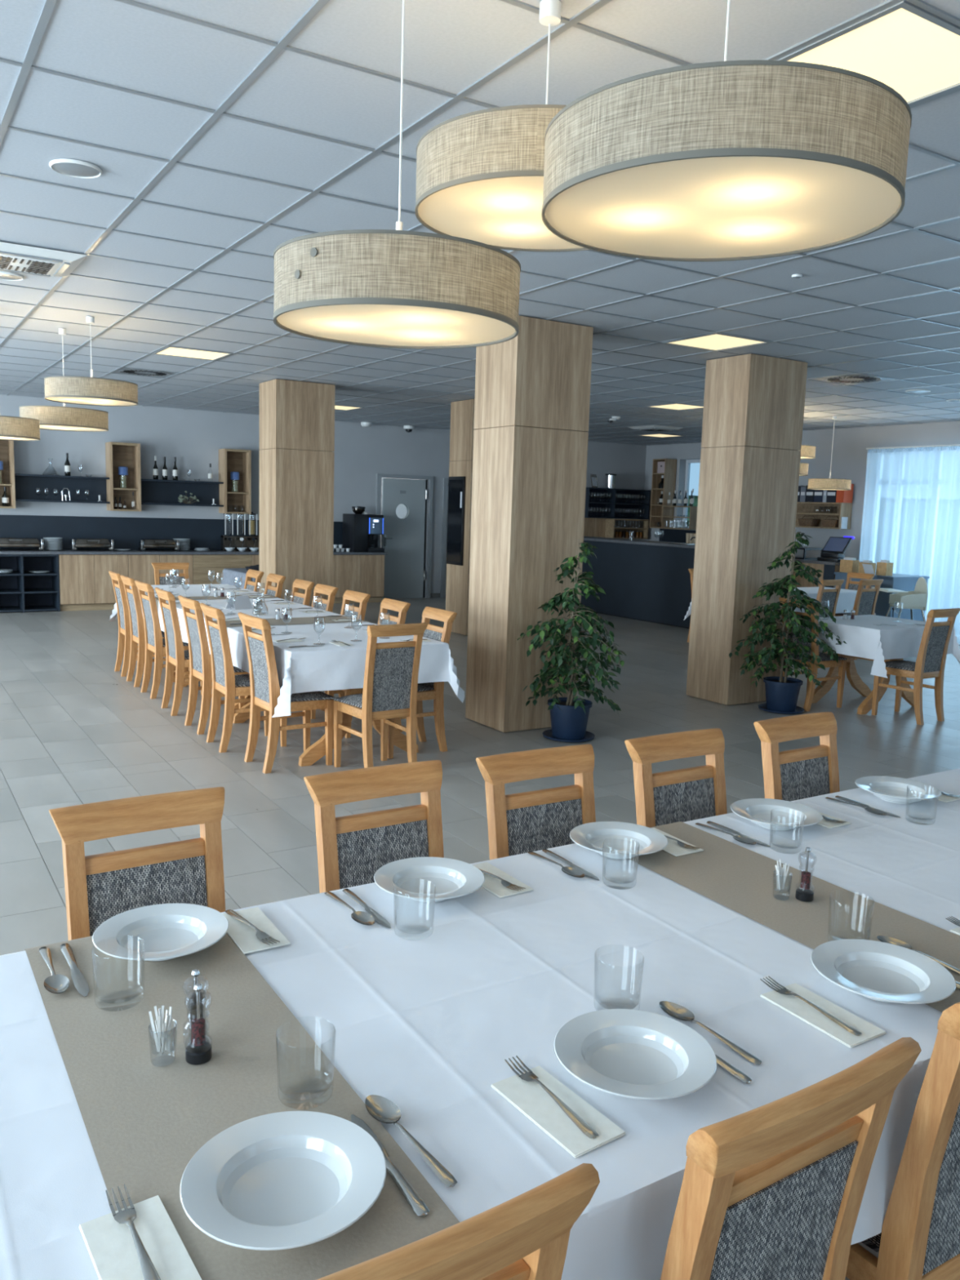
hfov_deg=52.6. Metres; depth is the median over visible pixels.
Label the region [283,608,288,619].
shaker
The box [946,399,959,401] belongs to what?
ceiling sensor
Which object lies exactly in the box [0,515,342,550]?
backsplash
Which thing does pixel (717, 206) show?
diffuser
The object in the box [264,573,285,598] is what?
dining chair
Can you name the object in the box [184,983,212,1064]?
pepper mill
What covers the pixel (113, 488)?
shelf
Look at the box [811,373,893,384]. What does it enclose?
ceiling vent
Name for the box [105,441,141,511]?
wall box
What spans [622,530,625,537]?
spice jar
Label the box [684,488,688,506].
bottle
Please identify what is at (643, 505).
glass shelf
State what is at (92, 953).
water glass
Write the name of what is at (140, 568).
base cabinet
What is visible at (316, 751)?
dining table
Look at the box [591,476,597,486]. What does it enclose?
print
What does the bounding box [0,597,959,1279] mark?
floor
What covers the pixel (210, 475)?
bottle
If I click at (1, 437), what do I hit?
diffuser
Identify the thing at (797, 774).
dining chair
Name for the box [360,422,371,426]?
smoke detector
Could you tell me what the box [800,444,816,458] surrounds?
pendant lamp
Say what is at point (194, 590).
tablecloth
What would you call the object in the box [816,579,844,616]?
dining chair
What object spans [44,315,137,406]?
pendant lamp
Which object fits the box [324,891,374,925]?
spoon
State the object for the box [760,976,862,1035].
fork
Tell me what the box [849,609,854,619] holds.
shaker
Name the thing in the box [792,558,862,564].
countertop
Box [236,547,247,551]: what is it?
bowl
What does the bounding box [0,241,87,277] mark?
air conditioner
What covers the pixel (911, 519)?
sheer curtain
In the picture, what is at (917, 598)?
chair
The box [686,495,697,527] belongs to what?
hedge
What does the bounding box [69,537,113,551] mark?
chafing dish
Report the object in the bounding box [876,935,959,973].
spoon
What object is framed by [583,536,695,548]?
countertop
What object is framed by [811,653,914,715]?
dining table
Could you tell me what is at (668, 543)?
tray
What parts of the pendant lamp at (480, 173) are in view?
lamp shade, cord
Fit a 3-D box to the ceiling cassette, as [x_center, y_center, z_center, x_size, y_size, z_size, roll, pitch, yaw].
[2.713,-3.265,15.032,0.616,0.044,0.616,-3,9,-32]
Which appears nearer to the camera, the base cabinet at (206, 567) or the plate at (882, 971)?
the plate at (882, 971)
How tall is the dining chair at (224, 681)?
0.934 m
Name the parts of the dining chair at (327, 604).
leg, panel, rail, crest rail, leg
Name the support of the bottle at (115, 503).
on the wall box at (128, 455)
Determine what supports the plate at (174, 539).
on the plate
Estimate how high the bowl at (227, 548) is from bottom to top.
0.054 m
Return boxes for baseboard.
[430,592,440,597]
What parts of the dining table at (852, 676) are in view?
post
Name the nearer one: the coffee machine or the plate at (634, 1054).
the plate at (634, 1054)
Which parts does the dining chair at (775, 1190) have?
leg, panel, rail, crest rail, leg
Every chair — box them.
[48,786,225,940]
[108,570,163,676]
[120,574,186,687]
[134,580,202,698]
[151,562,189,657]
[155,586,225,715]
[177,595,260,734]
[200,603,287,752]
[237,612,334,773]
[244,568,263,592]
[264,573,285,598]
[290,578,315,605]
[293,590,370,719]
[303,760,444,893]
[311,583,337,693]
[316,1163,599,1279]
[327,597,410,737]
[333,622,427,768]
[386,606,457,759]
[475,743,595,859]
[624,728,727,827]
[660,1036,921,1279]
[686,568,693,642]
[753,711,839,801]
[778,596,847,711]
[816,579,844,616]
[823,578,883,659]
[835,572,875,616]
[845,1002,959,1279]
[871,577,928,621]
[871,608,959,724]
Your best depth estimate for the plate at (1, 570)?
13.28 m
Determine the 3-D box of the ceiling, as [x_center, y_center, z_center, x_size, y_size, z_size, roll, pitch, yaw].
[1.010,-2.435,7.646,16.400,0.200,17.600,-3,9,-32]
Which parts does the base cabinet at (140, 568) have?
door, door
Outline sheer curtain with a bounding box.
[858,444,959,644]
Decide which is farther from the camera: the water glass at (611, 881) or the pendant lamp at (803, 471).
the pendant lamp at (803, 471)
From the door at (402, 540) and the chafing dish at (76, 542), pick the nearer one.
the chafing dish at (76, 542)
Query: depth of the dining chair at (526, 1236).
0.96 m
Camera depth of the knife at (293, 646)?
5.90 m
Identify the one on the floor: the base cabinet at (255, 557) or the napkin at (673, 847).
the base cabinet at (255, 557)
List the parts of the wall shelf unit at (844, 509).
shelf, shelf, panel, shelf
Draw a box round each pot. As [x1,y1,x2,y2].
[547,697,592,739]
[763,676,803,711]
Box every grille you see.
[0,273,22,279]
[51,162,99,177]
[906,391,929,393]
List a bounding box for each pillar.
[258,378,334,606]
[445,399,475,635]
[465,315,593,732]
[685,353,807,705]
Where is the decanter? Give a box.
[42,457,59,475]
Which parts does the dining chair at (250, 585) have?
leg, panel, rail, crest rail, leg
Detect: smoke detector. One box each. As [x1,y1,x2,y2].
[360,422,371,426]
[607,416,620,422]
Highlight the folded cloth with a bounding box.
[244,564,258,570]
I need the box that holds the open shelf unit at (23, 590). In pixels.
[0,554,60,612]
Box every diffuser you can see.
[0,436,37,439]
[40,425,106,431]
[46,396,136,405]
[276,304,515,346]
[334,405,359,409]
[417,176,582,248]
[545,156,900,257]
[642,434,675,436]
[653,404,703,409]
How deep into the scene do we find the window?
18.70 m
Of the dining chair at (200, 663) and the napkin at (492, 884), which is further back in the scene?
the dining chair at (200, 663)
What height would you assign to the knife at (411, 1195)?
0.007 m
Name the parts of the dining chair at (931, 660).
leg, leg, seat, leg, rail, panel, rail, crest rail, leg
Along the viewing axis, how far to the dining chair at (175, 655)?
7.28 m
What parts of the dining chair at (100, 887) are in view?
leg, crest rail, rail, panel, leg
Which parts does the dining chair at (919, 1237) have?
seat, leg, rail, panel, crest rail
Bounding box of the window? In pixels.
[682,459,700,530]
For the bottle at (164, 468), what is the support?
on the wall niche at (153, 491)
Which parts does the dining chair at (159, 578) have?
leg, crest rail, rail, panel, leg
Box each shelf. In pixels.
[0,484,12,485]
[113,488,138,489]
[226,492,248,493]
[584,487,650,519]
[613,537,646,538]
[614,518,648,520]
[614,527,647,528]
[648,458,676,528]
[662,505,697,529]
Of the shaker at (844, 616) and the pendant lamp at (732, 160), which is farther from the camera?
the shaker at (844, 616)
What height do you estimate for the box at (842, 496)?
0.274 m
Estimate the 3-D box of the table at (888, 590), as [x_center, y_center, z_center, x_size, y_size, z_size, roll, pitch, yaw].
[5.096,-0.626,12.104,0.260,0.033,0.500,2,8,0]
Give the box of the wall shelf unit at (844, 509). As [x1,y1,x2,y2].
[795,502,852,528]
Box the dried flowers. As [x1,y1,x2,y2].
[177,490,199,503]
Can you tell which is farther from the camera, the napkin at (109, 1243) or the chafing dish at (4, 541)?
the chafing dish at (4, 541)
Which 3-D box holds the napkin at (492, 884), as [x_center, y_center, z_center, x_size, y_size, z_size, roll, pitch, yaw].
[0.031,0.569,2.312,0.095,0.003,0.197,-3,9,-33]
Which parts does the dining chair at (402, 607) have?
leg, leg, leg, panel, rail, crest rail, leg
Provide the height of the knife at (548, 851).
0.007 m
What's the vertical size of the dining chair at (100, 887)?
0.934 m
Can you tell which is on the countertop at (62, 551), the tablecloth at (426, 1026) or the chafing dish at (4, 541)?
the chafing dish at (4, 541)
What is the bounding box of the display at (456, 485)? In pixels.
[446,476,466,565]
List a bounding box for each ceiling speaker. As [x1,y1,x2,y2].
[0,271,23,280]
[48,158,102,177]
[905,389,931,393]
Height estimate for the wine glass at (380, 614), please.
0.168 m
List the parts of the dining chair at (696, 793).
leg, crest rail, rail, panel, leg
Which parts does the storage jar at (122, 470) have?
blue lid, dried stem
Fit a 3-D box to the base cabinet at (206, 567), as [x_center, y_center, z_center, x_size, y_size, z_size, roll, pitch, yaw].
[-4.011,-0.925,14.872,0.898,0.790,0.530,-3,9,-32]
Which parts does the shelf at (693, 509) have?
shelf, shelf, shelf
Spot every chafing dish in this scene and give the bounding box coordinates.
[0,537,44,551]
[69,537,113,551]
[137,538,179,551]
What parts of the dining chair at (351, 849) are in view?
leg, crest rail, rail, panel, leg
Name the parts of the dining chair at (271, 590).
leg, panel, rail, crest rail, leg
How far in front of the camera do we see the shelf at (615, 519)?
19.16 m
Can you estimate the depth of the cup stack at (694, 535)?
14.22 m
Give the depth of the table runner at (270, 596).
8.65 m
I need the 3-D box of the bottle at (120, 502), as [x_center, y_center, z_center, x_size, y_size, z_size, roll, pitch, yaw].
[-5.224,-1.988,14.114,0.046,0.172,0.046,5,9,24]
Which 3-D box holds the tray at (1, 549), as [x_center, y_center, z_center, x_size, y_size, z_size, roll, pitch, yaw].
[-6.379,-1.233,13.314,0.670,0.012,0.340,-3,9,-32]
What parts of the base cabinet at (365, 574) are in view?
door, door, door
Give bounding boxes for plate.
[0,568,12,571]
[29,570,48,573]
[43,537,62,539]
[44,540,62,542]
[44,544,62,546]
[44,546,62,548]
[44,548,62,551]
[92,902,228,960]
[115,548,130,551]
[173,538,190,540]
[179,1111,386,1250]
[194,549,209,551]
[373,857,484,902]
[554,1008,716,1099]
[569,821,667,858]
[730,798,822,831]
[810,938,955,1004]
[854,776,941,804]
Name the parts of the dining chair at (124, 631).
crest rail, leg, panel, rail, leg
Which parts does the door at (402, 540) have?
handle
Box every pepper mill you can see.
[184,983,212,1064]
[795,847,817,902]
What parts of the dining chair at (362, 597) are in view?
leg, leg, panel, rail, crest rail, leg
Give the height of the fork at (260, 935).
0.012 m
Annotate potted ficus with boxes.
[517,538,626,742]
[728,530,847,714]
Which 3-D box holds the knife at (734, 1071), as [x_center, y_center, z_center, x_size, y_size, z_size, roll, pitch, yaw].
[0.361,0.673,1.611,0.022,0.007,0.228,-3,9,-31]
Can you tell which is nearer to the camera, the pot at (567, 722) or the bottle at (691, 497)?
the pot at (567, 722)
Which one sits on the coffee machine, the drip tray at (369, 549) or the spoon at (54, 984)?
the drip tray at (369, 549)
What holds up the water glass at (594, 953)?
on the tablecloth at (426, 1026)
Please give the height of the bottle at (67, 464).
0.317 m
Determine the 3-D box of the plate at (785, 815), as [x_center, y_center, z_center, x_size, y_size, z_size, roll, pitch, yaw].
[0.847,0.511,2.787,0.252,0.040,0.252,-4,10,-39]
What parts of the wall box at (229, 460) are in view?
panel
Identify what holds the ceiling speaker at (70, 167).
attached to the ceiling
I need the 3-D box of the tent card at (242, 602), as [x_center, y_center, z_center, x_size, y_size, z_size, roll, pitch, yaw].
[-1.956,-0.308,7.900,0.110,0.100,0.200,6,9,29]
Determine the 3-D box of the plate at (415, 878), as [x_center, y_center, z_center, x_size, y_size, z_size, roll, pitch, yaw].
[-0.116,0.558,2.216,0.252,0.040,0.252,3,8,10]
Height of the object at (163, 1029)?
0.088 m
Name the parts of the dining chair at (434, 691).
leg, leg, seat, panel, rail, crest rail, leg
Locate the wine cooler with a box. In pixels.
[604,473,616,488]
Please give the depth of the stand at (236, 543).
15.05 m
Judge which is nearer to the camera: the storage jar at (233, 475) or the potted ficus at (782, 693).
the potted ficus at (782, 693)
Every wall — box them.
[0,394,646,598]
[380,477,418,547]
[641,442,702,541]
[793,421,959,645]
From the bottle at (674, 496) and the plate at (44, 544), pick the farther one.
the bottle at (674, 496)
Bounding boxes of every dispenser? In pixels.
[223,511,233,541]
[235,513,244,541]
[248,511,257,541]
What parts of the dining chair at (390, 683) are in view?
leg, seat, leg, leg, rail, panel, rail, crest rail, leg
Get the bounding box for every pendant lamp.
[0,415,39,440]
[18,328,108,431]
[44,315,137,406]
[273,0,520,349]
[414,0,590,252]
[541,0,911,261]
[799,462,808,475]
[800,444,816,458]
[807,415,851,490]
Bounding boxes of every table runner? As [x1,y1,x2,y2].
[25,932,459,1279]
[155,595,277,608]
[213,615,368,627]
[628,821,959,1012]
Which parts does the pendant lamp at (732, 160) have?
lamp shade, cord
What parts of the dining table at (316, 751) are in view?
post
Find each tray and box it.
[0,548,42,551]
[69,549,112,551]
[137,549,177,551]
[367,547,384,552]
[668,542,695,544]
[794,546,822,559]
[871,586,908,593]
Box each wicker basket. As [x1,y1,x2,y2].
[797,515,819,526]
[821,515,839,527]
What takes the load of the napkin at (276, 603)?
on the tablecloth at (220, 604)
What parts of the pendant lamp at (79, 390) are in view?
cord, lamp shade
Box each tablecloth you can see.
[0,951,111,1279]
[108,583,279,621]
[158,598,343,654]
[221,843,942,1279]
[226,621,464,717]
[683,593,806,620]
[683,773,959,935]
[794,586,875,615]
[817,614,959,678]
[932,768,959,781]
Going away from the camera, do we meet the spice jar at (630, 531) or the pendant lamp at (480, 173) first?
the pendant lamp at (480, 173)
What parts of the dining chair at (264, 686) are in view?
leg, crest rail, rail, panel, rail, leg, leg, seat, leg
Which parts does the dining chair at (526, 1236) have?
rail, leg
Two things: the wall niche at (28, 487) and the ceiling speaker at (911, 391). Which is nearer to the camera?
the ceiling speaker at (911, 391)
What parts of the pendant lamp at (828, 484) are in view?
lamp shade, cord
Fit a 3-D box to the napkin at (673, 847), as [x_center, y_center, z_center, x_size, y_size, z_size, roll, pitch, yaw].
[0.495,0.540,2.606,0.095,0.003,0.197,-3,9,-30]
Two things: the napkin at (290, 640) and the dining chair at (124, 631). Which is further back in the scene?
the dining chair at (124, 631)
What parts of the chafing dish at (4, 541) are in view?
lid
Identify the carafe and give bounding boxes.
[252,593,268,615]
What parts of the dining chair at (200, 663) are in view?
crest rail, leg, rail, panel, rail, leg, seat, leg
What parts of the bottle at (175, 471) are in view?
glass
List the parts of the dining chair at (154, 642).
crest rail, rail, leg, panel, rail, leg, seat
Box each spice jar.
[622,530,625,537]
[625,530,628,537]
[628,530,631,537]
[639,530,642,537]
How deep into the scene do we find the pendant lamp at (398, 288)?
2.00 m
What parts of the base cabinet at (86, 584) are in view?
door, door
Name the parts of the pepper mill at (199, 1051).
chrome knob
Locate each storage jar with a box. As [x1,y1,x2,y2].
[0,460,3,483]
[118,466,128,488]
[230,471,239,492]
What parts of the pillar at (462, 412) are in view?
panel, panel, panel, panel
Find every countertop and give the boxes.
[0,549,386,555]
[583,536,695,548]
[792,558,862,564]
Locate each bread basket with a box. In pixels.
[839,557,859,573]
[857,560,875,573]
[875,560,893,575]
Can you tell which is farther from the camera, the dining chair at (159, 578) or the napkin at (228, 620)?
the dining chair at (159, 578)
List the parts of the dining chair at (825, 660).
leg, crest rail, panel, rail, rail, leg, seat, leg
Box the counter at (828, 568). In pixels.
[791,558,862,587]
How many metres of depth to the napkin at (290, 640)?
6.13 m
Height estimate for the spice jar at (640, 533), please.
0.135 m
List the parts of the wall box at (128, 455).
panel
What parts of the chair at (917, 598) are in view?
leg, leg, panel, seat, panel, backrest, leg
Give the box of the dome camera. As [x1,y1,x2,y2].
[403,425,413,432]
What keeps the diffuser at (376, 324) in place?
attached to the pendant lamp at (398, 288)
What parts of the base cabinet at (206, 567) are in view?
drawer, drawer, drawer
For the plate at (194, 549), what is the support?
on the countertop at (62, 551)
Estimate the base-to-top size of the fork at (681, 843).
0.012 m
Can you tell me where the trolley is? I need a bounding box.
[221,568,255,588]
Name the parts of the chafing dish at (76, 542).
lid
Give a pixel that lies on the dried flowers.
(180, 497)
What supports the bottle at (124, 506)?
on the wall box at (128, 455)
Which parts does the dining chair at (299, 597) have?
leg, panel, rail, crest rail, leg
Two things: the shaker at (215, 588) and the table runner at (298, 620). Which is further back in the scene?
the shaker at (215, 588)
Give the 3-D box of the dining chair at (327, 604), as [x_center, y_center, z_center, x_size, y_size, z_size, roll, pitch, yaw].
[-1.467,0.020,8.021,0.487,0.934,0.390,-3,9,-32]
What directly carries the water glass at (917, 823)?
on the tablecloth at (898, 864)
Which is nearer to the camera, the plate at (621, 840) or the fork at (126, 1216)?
the fork at (126, 1216)
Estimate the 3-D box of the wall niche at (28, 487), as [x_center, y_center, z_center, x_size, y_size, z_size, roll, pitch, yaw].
[-5.883,-2.125,13.683,1.230,0.370,0.250,-3,9,-32]
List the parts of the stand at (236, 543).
plate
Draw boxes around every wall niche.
[14,473,110,503]
[141,479,223,506]
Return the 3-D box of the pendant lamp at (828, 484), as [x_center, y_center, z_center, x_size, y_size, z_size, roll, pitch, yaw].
[4.568,-2.427,12.619,0.535,0.942,0.535,8,10,37]
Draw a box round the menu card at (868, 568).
[862,563,874,573]
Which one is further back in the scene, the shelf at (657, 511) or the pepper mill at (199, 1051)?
the shelf at (657, 511)
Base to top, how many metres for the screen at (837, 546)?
0.356 m
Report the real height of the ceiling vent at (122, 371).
0.015 m
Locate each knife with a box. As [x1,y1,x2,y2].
[60,942,88,996]
[288,645,315,647]
[342,888,391,928]
[351,1114,429,1217]
[542,848,599,880]
[706,821,770,847]
[715,1054,751,1084]
[835,795,899,817]
[955,981,959,988]
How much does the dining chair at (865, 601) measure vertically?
0.934 m
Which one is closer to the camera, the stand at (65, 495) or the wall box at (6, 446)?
the wall box at (6, 446)
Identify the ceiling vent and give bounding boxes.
[0,253,58,275]
[112,367,177,377]
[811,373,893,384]
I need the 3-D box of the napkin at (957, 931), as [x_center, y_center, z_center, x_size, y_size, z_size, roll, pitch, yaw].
[1.103,0.637,2.035,0.095,0.003,0.197,-3,9,-30]
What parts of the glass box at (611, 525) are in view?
panel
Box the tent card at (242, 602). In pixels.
[225,595,253,609]
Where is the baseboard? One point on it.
(432, 595)
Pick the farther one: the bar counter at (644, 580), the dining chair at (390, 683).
the bar counter at (644, 580)
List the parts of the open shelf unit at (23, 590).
shelf, shelf, shelf, shelf, shelf, shelf, shelf, shelf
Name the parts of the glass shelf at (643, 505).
shelf, shelf, shelf, shelf, shelf, shelf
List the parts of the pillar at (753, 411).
panel, panel, panel, panel, panel, panel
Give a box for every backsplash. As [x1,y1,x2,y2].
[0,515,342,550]
[658,528,696,542]
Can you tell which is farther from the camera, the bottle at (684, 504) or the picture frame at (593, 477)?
the picture frame at (593, 477)
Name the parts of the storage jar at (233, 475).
blue lid, dried stem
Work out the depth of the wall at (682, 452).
18.76 m
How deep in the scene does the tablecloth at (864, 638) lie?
8.05 m
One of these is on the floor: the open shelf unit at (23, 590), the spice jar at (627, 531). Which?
the open shelf unit at (23, 590)
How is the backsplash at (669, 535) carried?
attached to the wall at (682, 452)
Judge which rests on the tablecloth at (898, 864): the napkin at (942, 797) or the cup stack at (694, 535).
the napkin at (942, 797)
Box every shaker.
[213,587,217,597]
[220,587,224,597]
[275,608,280,620]
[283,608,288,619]
[842,609,847,619]
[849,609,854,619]
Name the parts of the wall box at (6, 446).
panel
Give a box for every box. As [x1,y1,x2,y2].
[0,440,15,508]
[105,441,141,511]
[218,448,251,514]
[604,518,648,538]
[657,461,665,473]
[835,484,853,502]
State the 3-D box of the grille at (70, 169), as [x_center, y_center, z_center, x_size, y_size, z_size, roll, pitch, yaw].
[-1.637,-1.901,3.940,0.182,0.010,0.182,-3,9,-32]
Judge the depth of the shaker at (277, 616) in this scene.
7.17 m
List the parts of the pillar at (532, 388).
panel, panel, panel, panel, panel, panel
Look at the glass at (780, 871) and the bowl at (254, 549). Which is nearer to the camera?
the glass at (780, 871)
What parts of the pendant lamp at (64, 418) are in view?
cord, lamp shade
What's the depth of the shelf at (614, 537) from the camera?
19.10 m
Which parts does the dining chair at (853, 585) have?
seat, leg, rail, panel, crest rail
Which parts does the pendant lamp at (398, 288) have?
lamp shade, cord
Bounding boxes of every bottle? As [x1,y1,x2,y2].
[1,486,8,506]
[64,453,71,475]
[114,497,117,508]
[118,497,121,509]
[123,501,126,509]
[131,492,135,509]
[152,455,158,479]
[162,456,167,479]
[172,457,177,479]
[208,463,213,478]
[658,475,664,488]
[658,491,662,504]
[666,492,671,505]
[672,490,676,506]
[683,490,687,506]
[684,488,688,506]
[689,490,693,506]
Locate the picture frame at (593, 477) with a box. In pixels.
[590,474,598,488]
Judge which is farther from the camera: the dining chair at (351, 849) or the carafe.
the carafe
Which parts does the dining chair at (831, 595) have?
leg, panel, rail, crest rail, leg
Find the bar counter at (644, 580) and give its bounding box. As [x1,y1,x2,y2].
[580,536,695,628]
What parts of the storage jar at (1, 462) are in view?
blue lid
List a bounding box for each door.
[375,473,433,599]
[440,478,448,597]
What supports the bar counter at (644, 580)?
on the floor
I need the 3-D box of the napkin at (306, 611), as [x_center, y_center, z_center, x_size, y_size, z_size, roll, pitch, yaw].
[-1.332,-0.225,7.793,0.170,0.003,0.090,-3,9,-32]
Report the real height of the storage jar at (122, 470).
0.310 m
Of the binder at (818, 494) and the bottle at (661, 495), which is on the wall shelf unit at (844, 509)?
the binder at (818, 494)
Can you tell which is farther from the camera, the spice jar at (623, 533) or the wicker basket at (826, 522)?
the spice jar at (623, 533)
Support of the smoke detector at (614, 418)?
attached to the ceiling
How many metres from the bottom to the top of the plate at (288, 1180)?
0.040 m
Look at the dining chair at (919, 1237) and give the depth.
1.52 m
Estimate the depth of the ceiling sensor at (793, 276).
5.31 m
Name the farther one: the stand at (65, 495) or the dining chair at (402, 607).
the stand at (65, 495)
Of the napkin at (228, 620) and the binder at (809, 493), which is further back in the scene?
the binder at (809, 493)
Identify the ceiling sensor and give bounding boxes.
[791,274,802,279]
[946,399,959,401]
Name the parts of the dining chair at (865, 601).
leg, panel, rail, crest rail, leg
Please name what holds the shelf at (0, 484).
attached to the wall box at (6, 446)
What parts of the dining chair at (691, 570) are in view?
crest rail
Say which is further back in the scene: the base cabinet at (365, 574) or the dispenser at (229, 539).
the base cabinet at (365, 574)
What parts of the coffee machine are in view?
hopper lid, spout, panel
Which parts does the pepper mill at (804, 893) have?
chrome knob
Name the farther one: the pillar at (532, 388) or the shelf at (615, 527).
the shelf at (615, 527)
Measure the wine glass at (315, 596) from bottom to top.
0.168 m
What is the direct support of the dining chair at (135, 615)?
on the floor
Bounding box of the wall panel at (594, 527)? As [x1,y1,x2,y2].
[583,517,605,537]
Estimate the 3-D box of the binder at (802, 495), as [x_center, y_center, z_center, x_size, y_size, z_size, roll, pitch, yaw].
[4.944,-2.201,14.707,0.181,0.230,0.093,-3,9,-32]
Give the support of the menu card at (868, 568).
on the dining table at (896, 581)
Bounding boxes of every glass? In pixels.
[91,942,145,1011]
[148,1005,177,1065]
[275,1027,335,1109]
[281,608,292,633]
[312,595,322,618]
[313,617,324,644]
[343,604,354,628]
[350,614,362,641]
[378,613,390,639]
[393,885,435,940]
[593,953,644,1009]
[602,841,639,889]
[768,810,804,853]
[773,858,792,898]
[827,893,874,941]
[905,790,939,825]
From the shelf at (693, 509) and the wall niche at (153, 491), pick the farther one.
the shelf at (693, 509)
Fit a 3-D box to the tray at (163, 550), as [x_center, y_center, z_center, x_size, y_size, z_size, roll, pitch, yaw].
[-4.750,-1.321,14.327,0.510,0.012,0.340,-3,9,-32]
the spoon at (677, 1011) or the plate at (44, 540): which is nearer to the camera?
the spoon at (677, 1011)
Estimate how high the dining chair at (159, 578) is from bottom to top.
0.934 m
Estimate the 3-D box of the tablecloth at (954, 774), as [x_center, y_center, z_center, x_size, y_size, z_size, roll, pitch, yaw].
[2.423,0.703,3.323,1.291,0.388,1.380,-3,9,-32]
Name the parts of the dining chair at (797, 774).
leg, crest rail, rail, panel, leg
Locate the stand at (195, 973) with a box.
[182,968,208,1039]
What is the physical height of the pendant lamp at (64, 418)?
0.782 m
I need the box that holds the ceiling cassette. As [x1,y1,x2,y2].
[627,425,683,431]
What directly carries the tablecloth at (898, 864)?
on the dining table
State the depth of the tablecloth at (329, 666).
6.01 m
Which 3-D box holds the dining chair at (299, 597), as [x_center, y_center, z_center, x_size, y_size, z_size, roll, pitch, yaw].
[-1.734,-0.049,8.462,0.487,0.934,0.390,-3,9,-32]
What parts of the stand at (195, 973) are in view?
chrome knob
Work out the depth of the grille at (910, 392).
9.88 m
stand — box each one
[61,488,70,500]
[182,968,208,1039]
[221,534,258,551]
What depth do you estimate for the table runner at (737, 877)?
2.23 m
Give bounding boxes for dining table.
[136,599,213,682]
[183,674,323,714]
[232,688,418,766]
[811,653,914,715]
[834,572,929,621]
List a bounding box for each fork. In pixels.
[105,1183,160,1279]
[225,909,279,945]
[275,637,306,641]
[477,867,525,890]
[504,1055,598,1138]
[664,835,701,849]
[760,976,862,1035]
[822,815,847,823]
[940,791,959,797]
[946,915,959,926]
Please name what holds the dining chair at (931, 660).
on the floor
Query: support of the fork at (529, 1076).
on the napkin at (529, 1098)
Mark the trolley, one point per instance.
(228, 574)
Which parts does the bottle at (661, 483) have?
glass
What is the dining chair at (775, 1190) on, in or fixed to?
on the floor
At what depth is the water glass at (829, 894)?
2.00 m
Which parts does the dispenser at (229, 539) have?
guide rail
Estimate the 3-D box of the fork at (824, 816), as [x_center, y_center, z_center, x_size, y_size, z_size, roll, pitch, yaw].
[0.980,0.514,2.872,0.025,0.012,0.213,-5,10,-39]
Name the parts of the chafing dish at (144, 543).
lid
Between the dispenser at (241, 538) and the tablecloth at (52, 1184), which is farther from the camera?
the dispenser at (241, 538)
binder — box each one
[797,485,804,502]
[800,486,806,502]
[804,484,813,502]
[813,489,823,502]
[822,489,828,502]
[826,490,836,502]
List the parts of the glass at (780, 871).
shot glass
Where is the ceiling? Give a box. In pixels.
[0,0,959,445]
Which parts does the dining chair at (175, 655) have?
crest rail, rail, leg, panel, rail, leg, seat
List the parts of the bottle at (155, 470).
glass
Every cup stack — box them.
[685,533,689,543]
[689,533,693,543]
[693,533,695,543]
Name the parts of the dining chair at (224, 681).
leg, crest rail, rail, panel, rail, leg, seat, leg, leg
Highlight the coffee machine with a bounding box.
[342,506,384,552]
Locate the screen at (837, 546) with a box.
[817,536,854,562]
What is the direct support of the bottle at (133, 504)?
on the wall box at (128, 455)
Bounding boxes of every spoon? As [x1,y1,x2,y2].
[39,946,69,993]
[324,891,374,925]
[364,1094,457,1186]
[527,851,584,877]
[659,1000,762,1064]
[695,822,756,844]
[825,796,887,815]
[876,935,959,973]
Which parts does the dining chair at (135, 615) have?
crest rail, rail, leg, panel, rail, leg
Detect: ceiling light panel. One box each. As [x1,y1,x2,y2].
[152,346,232,360]
[334,404,364,410]
[636,433,683,437]
[645,403,703,410]
[662,333,771,351]
[777,0,959,106]
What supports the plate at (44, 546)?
on the plate
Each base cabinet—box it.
[58,554,128,611]
[127,554,192,585]
[192,554,252,584]
[251,554,258,565]
[333,555,384,603]
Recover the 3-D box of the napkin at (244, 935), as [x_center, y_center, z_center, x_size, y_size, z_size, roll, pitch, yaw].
[-0.469,0.593,1.994,0.095,0.003,0.197,-3,9,-31]
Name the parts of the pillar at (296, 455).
panel, panel, panel, panel, panel, panel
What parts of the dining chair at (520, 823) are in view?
leg, crest rail, rail, panel, leg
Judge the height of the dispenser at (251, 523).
0.449 m
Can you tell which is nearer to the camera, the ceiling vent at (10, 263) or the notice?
the ceiling vent at (10, 263)
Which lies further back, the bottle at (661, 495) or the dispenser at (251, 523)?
the bottle at (661, 495)
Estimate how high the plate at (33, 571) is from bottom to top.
0.021 m
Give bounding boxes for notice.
[840,516,848,528]
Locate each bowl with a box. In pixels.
[224,547,235,551]
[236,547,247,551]
[248,547,258,551]
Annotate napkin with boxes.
[79,1195,201,1279]
[222,906,290,954]
[225,618,239,621]
[251,595,269,597]
[272,639,303,642]
[275,603,294,604]
[304,611,324,613]
[329,641,353,646]
[331,619,356,621]
[472,862,533,897]
[490,1065,626,1158]
[650,827,703,856]
[760,982,886,1048]
[816,812,851,828]
[933,791,959,802]
[950,926,959,935]

